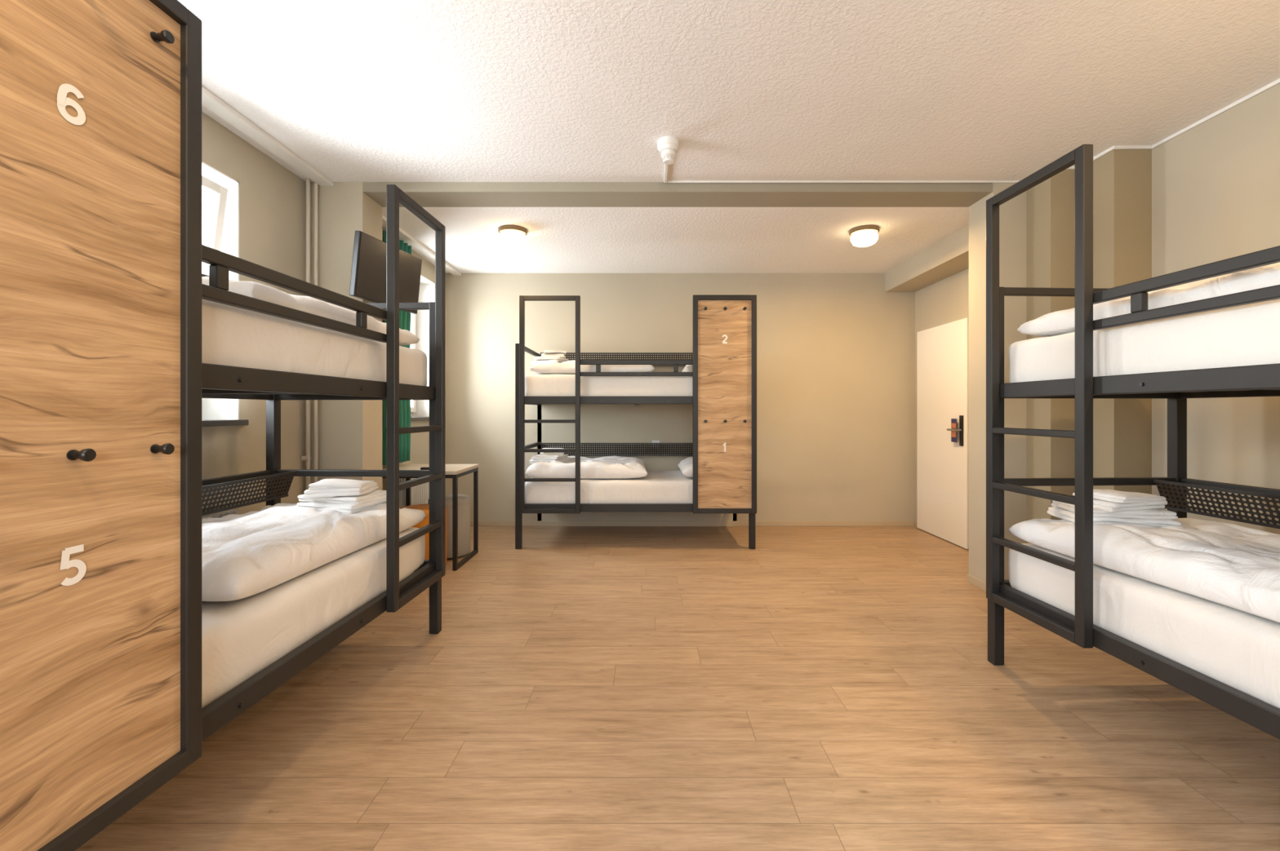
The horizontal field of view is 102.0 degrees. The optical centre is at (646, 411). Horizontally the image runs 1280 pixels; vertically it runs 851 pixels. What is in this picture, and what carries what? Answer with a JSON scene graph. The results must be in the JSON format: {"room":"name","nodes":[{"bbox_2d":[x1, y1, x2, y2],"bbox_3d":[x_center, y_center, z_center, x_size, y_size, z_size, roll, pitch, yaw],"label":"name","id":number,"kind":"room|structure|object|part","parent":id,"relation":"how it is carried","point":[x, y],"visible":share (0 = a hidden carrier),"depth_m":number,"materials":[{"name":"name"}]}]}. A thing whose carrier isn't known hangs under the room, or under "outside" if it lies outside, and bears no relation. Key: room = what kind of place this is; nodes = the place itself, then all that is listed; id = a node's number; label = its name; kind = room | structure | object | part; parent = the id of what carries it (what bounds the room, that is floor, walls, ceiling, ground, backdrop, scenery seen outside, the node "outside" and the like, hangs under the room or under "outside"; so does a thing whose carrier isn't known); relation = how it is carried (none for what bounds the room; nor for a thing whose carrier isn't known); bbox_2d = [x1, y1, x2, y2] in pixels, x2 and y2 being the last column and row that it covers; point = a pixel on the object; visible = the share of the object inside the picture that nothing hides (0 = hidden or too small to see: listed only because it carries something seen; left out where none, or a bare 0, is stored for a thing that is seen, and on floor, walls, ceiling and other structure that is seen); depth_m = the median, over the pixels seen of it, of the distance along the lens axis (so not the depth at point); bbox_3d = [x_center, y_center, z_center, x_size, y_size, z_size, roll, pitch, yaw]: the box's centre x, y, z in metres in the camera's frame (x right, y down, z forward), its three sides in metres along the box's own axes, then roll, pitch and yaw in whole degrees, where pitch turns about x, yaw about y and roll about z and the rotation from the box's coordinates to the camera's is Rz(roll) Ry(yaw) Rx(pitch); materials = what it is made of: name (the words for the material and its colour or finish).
{"room":"dormitory","nodes":[
{"label":"dormitory","id":0,"kind":"room"},
{"bbox_2d":[201,111,306,517],"bbox_3d":[-2.400,-0.150,0.760,0.320,2.720,5.320,0,0,0],"label":"wall","id":1,"kind":"structure","parent":0,"point":[273,198],"depth_m":3.00,"materials":[{"name":"beige paint"}]},
{"bbox_2d":[201,510,239,519],"bbox_3d":[-2.201,0.870,2.240,0.042,0.680,1.080,0,0,0],"label":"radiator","id":2,"kind":"object","parent":1,"relation":"attached to","point":[230,512],"visible":0.06,"depth_m":2.67,"materials":[{"name":"white metal"}]},
{"bbox_2d":[201,161,239,419],"bbox_3d":[-2.390,-0.605,2.303,0.299,1.310,1.105,0,0,0],"label":"lining","id":3,"kind":"object","parent":1,"relation":"attached to","point":[211,408],"visible":0.17,"depth_m":2.85,"materials":[{"name":"white paint"}]},
{"bbox_2d":[201,419,248,426],"bbox_3d":[-2.375,0.064,2.303,0.330,0.032,1.165,0,0,0],"label":"window sill","id":4,"kind":"structure","parent":1,"relation":"attached to","point":[205,423],"depth_m":2.73,"materials":[{"name":"stone"}]},
{"bbox_2d":[201,85,333,186],"bbox_3d":[-2.105,-1.496,0.860,0.090,0.028,5.120,0,0,0],"label":"trim","id":5,"kind":"structure","parent":1,"relation":"attached to","point":[209,100],"depth_m":2.81,"materials":[{"name":"white paint"}]},
{"bbox_2d":[296,177,318,503],"bbox_3d":[-2.190,-0.150,3.117,0.091,2.720,0.557,0,0,0],"label":"pipes","id":6,"kind":"object","parent":1,"relation":"attached to","point":[308,458],"visible":0.27,"depth_m":3.37,"materials":[{"name":"beige metal"}]},
{"bbox_2d":[349,231,422,314],"bbox_3d":[-1.760,-0.907,3.490,0.146,0.401,0.620,0,0,11],"label":"television","id":7,"kind":"object","parent":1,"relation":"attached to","point":[368,272],"visible":0.68,"depth_m":3.34,"materials":[{"name":"black plastic"}]},
{"bbox_3d":[-2.475,-0.605,2.302,0.070,1.310,1.089,0,0,0],"label":"window","id":8,"kind":"structure","parent":1,"relation":"in","visible":0},
{"bbox_2d":[201,175,227,402],"bbox_3d":[-2.363,-0.600,2.556,0.202,1.216,0.507,0,0,0],"label":"window","id":9,"kind":"structure","parent":8,"relation":"attached to","point":[219,193],"depth_m":2.76,"materials":[{"name":"white paint"}]},
{"bbox_2d":[310,182,382,490],"bbox_3d":[-2.215,-0.150,3.548,0.690,2.720,0.255,0,0,0],"label":"pier","id":10,"kind":"object","parent":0,"point":[350,431],"depth_m":3.42,"materials":[{"name":"beige paint"}]},
{"bbox_2d":[382,229,445,494],"bbox_3d":[-2.260,-0.117,4.657,0.320,2.655,1.965,0,0,0],"label":"wall","id":11,"kind":"structure","parent":0,"point":[420,442],"depth_m":4.87,"materials":[{"name":"beige paint"}]},
{"bbox_2d":[410,313,415,417],"bbox_3d":[-2.320,-0.605,4.810,0.100,1.330,0.684,0,0,0],"label":"window","id":12,"kind":"structure","parent":11,"relation":"in","point":[412,414],"depth_m":5.07,"materials":[{"name":"white paint"}]},
{"bbox_3d":[-2.297,-0.605,4.810,0.055,1.240,0.610,0,0,0],"label":"sash","id":13,"kind":"part","parent":12,"relation":"part of","materials":[{"name":"white plastic"}]},
{"bbox_2d":[399,478,429,507],"bbox_3d":[-2.070,0.870,4.615,0.027,0.680,0.870,0,0,0],"label":"radiator","id":14,"kind":"object","parent":11,"relation":"attached to","point":[420,495],"visible":0.07,"depth_m":4.65,"materials":[{"name":"white metal"}]},
{"bbox_2d":[410,417,429,421],"bbox_3d":[-2.235,0.074,4.810,0.330,0.032,0.760,0,0,0],"label":"window sill","id":15,"kind":"structure","parent":11,"relation":"attached to","point":[412,419],"depth_m":4.73,"materials":[{"name":"stone"}]},
{"bbox_2d":[382,214,461,275],"bbox_3d":[-1.980,-1.431,4.562,0.080,0.028,1.755,0,0,0],"label":"trim","id":16,"kind":"structure","parent":11,"relation":"attached to","point":[403,235],"depth_m":4.50,"materials":[{"name":"white paint"}]},
{"bbox_2d":[382,231,411,465],"bbox_3d":[-2.021,-0.485,4.215,0.089,1.810,0.440,0,0,0],"label":"curtain","id":17,"kind":"object","parent":16,"relation":"hanging from","point":[404,317],"visible":0.18,"depth_m":4.28,"materials":[{"name":"green fabric"}]},
{"bbox_2d":[414,275,435,417],"bbox_3d":[-2.251,-0.605,4.810,0.299,1.330,0.700,0,0,0],"label":"lining","id":18,"kind":"object","parent":11,"relation":"attached to","point":[427,287],"visible":0.19,"depth_m":5.15,"materials":[{"name":"white paint"}]},
{"bbox_2d":[75,526,1279,850],"bbox_3d":[0.250,1.260,1.870,5.900,0.100,7.540,0,0,0],"label":"floor","id":19,"kind":"structure","parent":0,"point":[579,688],"depth_m":1.97,"materials":[{"name":"brown wood"}]},
{"bbox_2d":[0,0,444,850],"bbox_3d":[-1.614,0.102,1.822,1.022,2.215,2.103,0,0,2],"label":"bunk bed","id":20,"kind":"object","parent":19,"relation":"on","point":[135,626],"visible":1,"depth_m":1.19,"materials":[{"name":"black metal"}]},
{"bbox_3d":[-1.181,-0.058,1.046,0.020,1.812,0.500,0,0,2],"label":"locker panel","id":21,"kind":"part","parent":20,"relation":"part of","materials":[{"name":"brown wood"}]},
{"bbox_2d":[201,471,296,515],"bbox_3d":[-2.012,0.398,1.839,0.136,0.137,1.980,0,0,2],"label":"tray","id":22,"kind":"object","parent":20,"relation":"on","point":[280,483],"depth_m":2.54,"materials":[{"name":"black metal"}]},
{"bbox_2d":[201,276,420,346],"bbox_3d":[-1.620,-0.395,2.214,0.800,0.144,1.120,0,0,2],"label":"duvet","id":23,"kind":"object","parent":20,"relation":"on","point":[308,304],"depth_m":1.93,"materials":[{"name":"white fabric"}]},
{"bbox_3d":[-1.637,0.730,1.824,0.867,0.232,2.013,0,0,2],"label":"mattress","id":24,"kind":"part","parent":20,"relation":"part of","materials":[{"name":"white fabric"}]},
{"bbox_2d":[201,502,426,601],"bbox_3d":[-1.610,0.535,2.204,0.800,0.173,1.200,0,0,4],"label":"duvet","id":25,"kind":"object","parent":20,"relation":"on","point":[278,552],"depth_m":2.00,"materials":[{"name":"white fabric"}]},
{"bbox_3d":[-1.637,-0.217,1.824,0.862,0.237,2.013,0,0,2],"label":"mattress","id":26,"kind":"part","parent":20,"relation":"part of","materials":[{"name":"white fabric"}]},
{"bbox_2d":[293,502,386,513],"bbox_3d":[-1.528,0.474,2.632,0.372,0.034,0.275,0,0,18],"label":"towel","id":27,"kind":"object","parent":20,"relation":"on","point":[337,507],"depth_m":2.50,"materials":[{"name":"white fabric"}]},
{"bbox_2d":[303,484,377,494],"bbox_3d":[-1.527,0.389,2.610,0.262,0.028,0.217,-2,0,-4],"label":"towel","id":28,"kind":"object","parent":20,"relation":"on","point":[331,489],"depth_m":2.51,"materials":[{"name":"white fabric"}]},
{"bbox_2d":[302,486,378,497],"bbox_3d":[-1.526,0.406,2.606,0.275,0.027,0.214,-2,0,-4],"label":"towel","id":29,"kind":"object","parent":20,"relation":"on","point":[352,491],"depth_m":2.51,"materials":[{"name":"white fabric"}]},
{"bbox_2d":[308,479,374,488],"bbox_3d":[-1.530,0.364,2.618,0.242,0.027,0.203,3,-1,-11],"label":"towel","id":30,"kind":"object","parent":20,"relation":"on","point":[325,483],"depth_m":2.55,"materials":[{"name":"white fabric"}]},
{"bbox_2d":[297,497,386,510],"bbox_3d":[-1.515,0.457,2.627,0.363,0.034,0.275,0,0,18],"label":"towel","id":31,"kind":"object","parent":20,"relation":"on","point":[319,504],"depth_m":2.51,"materials":[{"name":"white fabric"}]},
{"bbox_2d":[297,489,386,502],"bbox_3d":[-1.528,0.424,2.635,0.335,0.029,0.254,1,0,10],"label":"towel","id":32,"kind":"object","parent":20,"relation":"on","point":[367,495],"depth_m":2.52,"materials":[{"name":"white fabric"}]},
{"bbox_2d":[298,494,386,504],"bbox_3d":[-1.520,0.439,2.641,0.346,0.029,0.254,1,0,10],"label":"towel","id":33,"kind":"object","parent":20,"relation":"on","point":[362,499],"depth_m":2.52,"materials":[{"name":"white fabric"}]},
{"bbox_2d":[308,482,377,490],"bbox_3d":[-1.523,0.376,2.618,0.254,0.027,0.204,3,-1,-11],"label":"towel","id":34,"kind":"object","parent":20,"relation":"on","point":[317,486],"depth_m":2.53,"materials":[{"name":"white fabric"}]},
{"bbox_2d":[399,504,446,565],"bbox_3d":[-1.720,0.975,3.960,0.370,0.470,0.370,0,0,0],"label":"pouf","id":35,"kind":"object","parent":19,"relation":"on","point":[425,508],"visible":0.2,"depth_m":3.82,"materials":[{"name":"orange fabric"}]},
{"bbox_2d":[382,464,479,571],"bbox_3d":[-1.740,0.833,4.175,0.620,0.755,0.530,0,0,0],"label":"desk","id":36,"kind":"object","parent":19,"relation":"on","point":[454,472],"visible":0.63,"depth_m":4.13,"materials":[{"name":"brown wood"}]},
{"bbox_2d":[420,466,429,470],"bbox_3d":[-1.655,0.445,4.010,0.170,0.018,0.040,0,0,0],"label":"remote control","id":37,"kind":"object","parent":36,"relation":"on","point":[422,468],"visible":0.45,"depth_m":3.99,"materials":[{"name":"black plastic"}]},
{"bbox_2d":[427,494,470,558],"bbox_3d":[-1.645,0.965,4.335,0.330,0.490,0.330,0,0,0],"label":"pouf","id":38,"kind":"object","parent":19,"relation":"on","point":[464,501],"visible":0.49,"depth_m":4.24,"materials":[{"name":"grey fabric"}]},
{"bbox_2d":[515,294,756,549],"bbox_3d":[-0.093,0.102,4.979,2.103,2.215,1.022,0,0,0],"label":"bunk bed","id":39,"kind":"object","parent":19,"relation":"on","point":[719,380],"visible":1,"depth_m":4.53,"materials":[{"name":"black metal"}]},
{"bbox_2d":[529,361,560,364],"bbox_3d":[-0.905,-0.449,4.969,0.275,0.034,0.376,0,0,16],"label":"towel","id":40,"kind":"object","parent":39,"relation":"on","point":[531,362],"depth_m":4.80,"materials":[{"name":"white fabric"}]},
{"bbox_2d":[530,360,564,362],"bbox_3d":[-0.903,-0.466,4.967,0.274,0.036,0.360,0,0,16],"label":"towel","id":41,"kind":"object","parent":39,"relation":"on","point":[536,361],"depth_m":4.81,"materials":[{"name":"white fabric"}]},
{"bbox_2d":[531,456,567,459],"bbox_3d":[-0.915,0.438,4.922,0.254,0.027,0.344,0,-1,8],"label":"towel","id":42,"kind":"object","parent":39,"relation":"on","point":[533,457],"depth_m":4.76,"materials":[{"name":"white fabric"}]},
{"bbox_2d":[532,453,568,457],"bbox_3d":[-0.906,0.423,4.927,0.252,0.027,0.332,0,-1,8],"label":"towel","id":43,"kind":"object","parent":39,"relation":"on","point":[542,455],"depth_m":4.79,"materials":[{"name":"white fabric"}]},
{"bbox_2d":[528,457,571,462],"bbox_3d":[-0.906,0.457,4.917,0.274,0.033,0.364,0,0,16],"label":"towel","id":44,"kind":"object","parent":39,"relation":"on","point":[534,459],"depth_m":4.76,"materials":[{"name":"white fabric"}]},
{"bbox_2d":[533,358,567,361],"bbox_3d":[-0.899,-0.483,4.977,0.257,0.028,0.345,0,-1,8],"label":"towel","id":45,"kind":"object","parent":39,"relation":"on","point":[536,359],"depth_m":4.82,"materials":[{"name":"white fabric"}]},
{"bbox_2d":[533,356,568,360],"bbox_3d":[-0.902,-0.499,4.966,0.255,0.028,0.332,0,-1,8],"label":"towel","id":46,"kind":"object","parent":39,"relation":"on","point":[537,358],"depth_m":4.81,"materials":[{"name":"white fabric"}]},
{"bbox_2d":[540,452,564,454],"bbox_3d":[-0.890,0.389,4.928,0.218,0.027,0.261,0,2,-6],"label":"towel","id":47,"kind":"object","parent":39,"relation":"on","point":[541,453],"depth_m":4.80,"materials":[{"name":"white fabric"}]},
{"bbox_2d":[540,452,564,456],"bbox_3d":[-0.888,0.406,4.924,0.213,0.025,0.273,0,2,-6],"label":"towel","id":48,"kind":"object","parent":39,"relation":"on","point":[542,454],"depth_m":4.80,"materials":[{"name":"white fabric"}]},
{"bbox_2d":[541,353,564,356],"bbox_3d":[-0.890,-0.532,4.980,0.213,0.026,0.264,0,2,-6],"label":"towel","id":49,"kind":"object","parent":39,"relation":"on","point":[542,354],"depth_m":4.85,"materials":[{"name":"white fabric"}]},
{"bbox_2d":[541,355,565,359],"bbox_3d":[-0.885,-0.515,4.966,0.214,0.028,0.277,0,2,-6],"label":"towel","id":50,"kind":"object","parent":39,"relation":"on","point":[543,357],"depth_m":4.83,"materials":[{"name":"white fabric"}]},
{"bbox_2d":[543,350,566,352],"bbox_3d":[-0.878,-0.559,4.974,0.204,0.025,0.241,0,-3,-13],"label":"towel","id":51,"kind":"object","parent":39,"relation":"on","point":[545,351],"depth_m":4.85,"materials":[{"name":"white fabric"}]},
{"bbox_2d":[543,351,566,355],"bbox_3d":[-0.875,-0.545,4.960,0.207,0.027,0.255,0,-3,-13],"label":"towel","id":52,"kind":"object","parent":39,"relation":"on","point":[546,353],"depth_m":4.86,"materials":[{"name":"white fabric"}]},
{"bbox_2d":[524,456,647,479],"bbox_3d":[-0.540,0.535,4.990,1.090,0.174,0.800,0,0,-2],"label":"duvet","id":53,"kind":"object","parent":39,"relation":"on","point":[561,467],"depth_m":4.62,"materials":[{"name":"white fabric"}]},
{"bbox_2d":[528,360,654,374],"bbox_3d":[-0.485,-0.399,5.000,1.120,0.152,0.800,0,0,0],"label":"duvet","id":54,"kind":"object","parent":39,"relation":"on","point":[542,366],"depth_m":4.62,"materials":[{"name":"white fabric"}]},
{"bbox_3d":[-0.094,-0.218,5.000,2.019,0.237,0.862,0,0,0],"label":"mattress","id":55,"kind":"part","parent":39,"relation":"part of","materials":[{"name":"white fabric"}]},
{"bbox_3d":[-0.096,0.728,4.998,2.015,0.235,0.868,0,0,0],"label":"mattress","id":56,"kind":"part","parent":39,"relation":"part of","materials":[{"name":"white fabric"}]},
{"bbox_2d":[540,352,692,366],"bbox_3d":[-0.095,-0.527,5.377,1.980,0.137,0.136,0,0,0],"label":"tray","id":57,"kind":"object","parent":39,"relation":"on","point":[566,353],"depth_m":5.32,"materials":[{"name":"black metal"}]},
{"bbox_2d":[540,443,692,456],"bbox_3d":[-0.095,0.398,5.377,1.980,0.137,0.136,0,0,0],"label":"tray","id":58,"kind":"object","parent":39,"relation":"on","point":[542,445],"depth_m":5.33,"materials":[{"name":"black metal"}]},
{"bbox_2d":[677,457,692,478],"bbox_3d":[0.520,0.525,4.980,0.400,0.174,0.720,-10,0,0],"label":"pillow","id":59,"kind":"object","parent":39,"relation":"on","point":[685,465],"depth_m":4.80,"materials":[{"name":"white fabric"}]},
{"bbox_2d":[681,364,692,372],"bbox_3d":[0.568,-0.415,4.990,0.420,0.165,0.720,-5,0,0],"label":"pillow","id":60,"kind":"object","parent":39,"relation":"on","point":[688,368],"depth_m":4.69,"materials":[{"name":"white fabric"}]},
{"bbox_3d":[0.680,-0.058,4.516,0.470,1.812,0.020,0,0,0],"label":"locker panel","id":61,"kind":"part","parent":39,"relation":"part of","materials":[{"name":"brown wood"}]},
{"bbox_2d":[986,144,1279,739],"bbox_3d":[2.144,0.102,1.480,1.022,2.215,2.103,0,0,-3],"label":"bunk bed","id":62,"kind":"object","parent":19,"relation":"on","point":[1192,605],"visible":1,"depth_m":1.94,"materials":[{"name":"black metal"}]},
{"bbox_2d":[1072,493,1150,503],"bbox_3d":[2.057,0.376,2.264,0.252,0.028,0.205,3,-1,-15],"label":"towel","id":63,"kind":"object","parent":62,"relation":"on","point":[1098,498],"depth_m":2.18,"materials":[{"name":"white fabric"}]},
{"bbox_2d":[1052,500,1177,515],"bbox_3d":[2.051,0.423,2.288,0.333,0.028,0.254,1,0,5],"label":"towel","id":64,"kind":"object","parent":62,"relation":"on","point":[1099,508],"depth_m":2.17,"materials":[{"name":"white fabric"}]},
{"bbox_2d":[1051,502,1177,519],"bbox_3d":[2.049,0.438,2.288,0.343,0.029,0.254,1,0,5],"label":"towel","id":65,"kind":"object","parent":62,"relation":"on","point":[1100,513],"depth_m":2.17,"materials":[{"name":"white fabric"}]},
{"bbox_2d":[1048,506,1181,526],"bbox_3d":[2.045,0.458,2.290,0.362,0.037,0.275,0,0,13],"label":"towel","id":66,"kind":"object","parent":62,"relation":"on","point":[1066,513],"depth_m":2.17,"materials":[{"name":"white fabric"}]},
{"bbox_2d":[1047,510,1183,528],"bbox_3d":[2.052,0.473,2.295,0.372,0.034,0.274,0,0,14],"label":"towel","id":67,"kind":"object","parent":62,"relation":"on","point":[1068,517],"depth_m":2.17,"materials":[{"name":"white fabric"}]},
{"bbox_2d":[1093,504,1164,512],"bbox_3d":[2.045,0.405,2.272,0.273,0.028,0.214,-2,0,-8],"label":"towel","id":68,"kind":"object","parent":62,"relation":"on","point":[1102,508],"depth_m":2.17,"materials":[{"name":"white fabric"}]},
{"bbox_2d":[1093,488,1165,501],"bbox_3d":[2.063,0.364,2.261,0.239,0.029,0.205,3,-1,-15],"label":"towel","id":69,"kind":"object","parent":62,"relation":"on","point":[1098,495],"depth_m":2.19,"materials":[{"name":"white fabric"}]},
{"bbox_2d":[1093,498,1167,508],"bbox_3d":[2.050,0.387,2.264,0.260,0.026,0.214,-2,0,-8],"label":"towel","id":70,"kind":"object","parent":62,"relation":"on","point":[1097,503],"depth_m":2.17,"materials":[{"name":"white fabric"}]},
{"bbox_3d":[2.164,-0.217,1.481,0.866,0.236,2.013,0,0,-2],"label":"mattress","id":71,"kind":"part","parent":62,"relation":"part of","materials":[{"name":"white fabric"}]},
{"bbox_3d":[2.167,0.729,1.477,0.867,0.234,2.018,0,0,-2],"label":"mattress","id":72,"kind":"part","parent":62,"relation":"part of","materials":[{"name":"white fabric"}]},
{"bbox_2d":[1008,518,1279,622],"bbox_3d":[2.142,0.535,1.796,0.800,0.175,1.330,0,0,-4],"label":"duvet","id":73,"kind":"object","parent":62,"relation":"on","point":[1224,572],"depth_m":1.83,"materials":[{"name":"white fabric"}]},
{"bbox_2d":[1017,262,1279,336],"bbox_3d":[2.148,-0.398,1.872,0.800,0.151,1.120,0,0,-2],"label":"duvet","id":74,"kind":"object","parent":62,"relation":"on","point":[1058,323],"depth_m":1.76,"materials":[{"name":"white fabric"}]},
{"bbox_2d":[1153,480,1279,528],"bbox_3d":[2.542,0.398,1.498,0.136,0.137,1.980,0,0,-2],"label":"tray","id":75,"kind":"object","parent":62,"relation":"on","point":[1172,490],"depth_m":2.24,"materials":[{"name":"black metal"}]},
{"bbox_2d":[445,273,915,521],"bbox_3d":[0.360,-0.117,5.540,4.920,2.655,0.200,0,0,0],"label":"wall","id":76,"kind":"structure","parent":0,"point":[836,352],"depth_m":5.44,"materials":[{"name":"beige paint"}]},
{"bbox_2d":[652,440,659,447],"bbox_3d":[0.100,0.350,5.435,0.080,0.080,0.010,0,0,0],"label":"wall socket","id":77,"kind":"object","parent":76,"relation":"attached to","point":[653,442],"visible":0.44,"depth_m":5.43,"materials":[{"name":"white paint"}]},
{"bbox_2d":[470,521,914,526],"bbox_3d":[0.354,1.183,5.434,4.908,0.055,0.012,0,0,0],"label":"baseboard","id":78,"kind":"structure","parent":76,"relation":"attached to","point":[480,523],"depth_m":5.43,"materials":[{"name":"brown wood"}]},
{"bbox_2d":[177,0,1279,273],"bbox_3d":[0.250,-1.538,1.870,5.700,0.185,7.540,0,0,0],"label":"ceiling","id":79,"kind":"structure","parent":0,"point":[359,91],"depth_m":2.48,"materials":[{"name":"paint"}]},
{"bbox_2d":[497,225,527,247],"bbox_3d":[-1.065,-1.385,4.140,0.224,0.120,0.224,0,0,0],"label":"ceiling lamp","id":80,"kind":"object","parent":79,"relation":"attached to","point":[512,236],"depth_m":4.07,"materials":[{"name":"white glass"}]},
{"bbox_2d":[657,136,679,182],"bbox_3d":[0.125,-1.452,3.124,0.124,0.115,0.552,0,0,0],"label":"smoke detector","id":81,"kind":"object","parent":79,"relation":"attached to","point":[668,147],"visible":1,"depth_m":2.88,"materials":[{"name":"white paint"}]},
{"bbox_2d":[362,182,992,207],"bbox_3d":[0.207,-1.538,3.547,4.155,0.185,0.255,0,0,0],"label":"beam","id":82,"kind":"structure","parent":79,"relation":"attached to","point":[426,194],"depth_m":3.46,"materials":[{"name":"beige paint"}]},
{"bbox_2d":[848,225,879,247],"bbox_3d":[1.740,-1.385,4.140,0.224,0.120,0.224,0,0,0],"label":"ceiling lamp","id":83,"kind":"object","parent":79,"relation":"attached to","point":[864,236],"depth_m":4.07,"materials":[{"name":"white glass"}]},
{"bbox_2d":[884,225,968,292],"bbox_3d":[2.663,-1.346,4.558,0.315,0.198,1.765,0,0,0],"label":"soffit","id":84,"kind":"structure","parent":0,"point":[948,257],"depth_m":4.64,"materials":[{"name":"beige paint"}]},
{"bbox_2d":[915,268,968,521],"bbox_3d":[3.010,-0.117,4.657,0.380,2.655,1.965,0,0,0],"label":"wall","id":85,"kind":"structure","parent":0,"point":[947,298],"depth_m":4.99,"materials":[{"name":"beige paint"}]},
{"bbox_2d":[916,311,968,431],"bbox_3d":[2.774,0.175,4.902,0.092,2.070,0.925,0,0,0],"label":"door frame","id":86,"kind":"structure","parent":85,"relation":"in","point":[966,315],"depth_m":4.82,"materials":[{"name":"beige paint"}]},
{"bbox_3d":[2.810,0.175,4.902,0.020,2.070,0.925,0,0,0],"label":"frame","id":87,"kind":"part","parent":86,"relation":"part of","materials":[{"name":"beige paint"}]},
{"bbox_3d":[2.752,0.170,4.635,0.047,0.020,0.150,0,0,0],"label":"lever handle","id":88,"kind":"part","parent":86,"relation":"part of","materials":[{"name":"silver metal"}]},
{"bbox_2d":[916,317,968,549],"bbox_3d":[2.800,0.196,4.915,0.035,2.012,0.830,0,0,0],"label":"door","id":89,"kind":"structure","parent":85,"relation":"in","point":[943,350],"depth_m":4.84,"materials":[{"name":"white wood"}]},
{"bbox_2d":[951,423,955,437],"bbox_3d":[2.751,0.172,4.640,0.001,0.125,0.066,0,0,0],"label":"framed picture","id":90,"kind":"object","parent":89,"relation":"attached to","point":[953,425],"visible":1,"depth_m":4.64},
{"bbox_2d":[951,418,956,442],"bbox_3d":[2.753,0.175,4.640,0.002,0.210,0.080,0,0,0],"label":"card","id":91,"kind":"object","parent":89,"relation":"attached to","point":[953,420],"depth_m":4.64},
{"bbox_2d":[959,415,963,446],"bbox_3d":[2.777,0.175,4.570,0.010,0.270,0.050,0,0,0],"label":"lock plate","id":92,"kind":"object","parent":89,"relation":"attached to","point":[961,417],"visible":1,"depth_m":4.56,"materials":[{"name":"black metal"}]},
{"bbox_2d":[968,182,1026,582],"bbox_3d":[2.743,-0.150,3.542,0.915,2.720,0.265,0,0,0],"label":"wall column","id":93,"kind":"structure","parent":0,"point":[1012,213],"depth_m":3.51,"materials":[{"name":"beige paint"}]},
{"bbox_2d":[914,521,986,591],"bbox_3d":[2.579,1.183,1.864,0.612,0.055,7.128,0,0,0],"label":"baseboard","id":94,"kind":"structure","parent":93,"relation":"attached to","point":[971,580],"depth_m":3.58,"materials":[{"name":"brown wood"}]},
{"bbox_2d":[1026,149,1151,543],"bbox_3d":[2.850,-0.150,3.185,0.700,2.720,0.450,0,0,0],"label":"wall pillar","id":95,"kind":"structure","parent":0,"point":[1122,178],"depth_m":3.07,"materials":[{"name":"beige paint"}]},
{"bbox_2d":[1151,83,1279,534],"bbox_3d":[3.042,-0.150,0.530,0.315,2.720,4.860,0,0,0],"label":"wall","id":96,"kind":"structure","parent":0,"point":[1215,184],"depth_m":2.59,"materials":[{"name":"beige paint"}]},
{"bbox_2d":[666,78,1279,182],"bbox_3d":[2.477,-1.501,1.377,2.217,0.018,5.804,0,0,-28],"label":"trim","id":97,"kind":"structure","parent":96,"relation":"attached to","point":[1277,82],"depth_m":3.40,"materials":[{"name":"white paint"}]}
]}

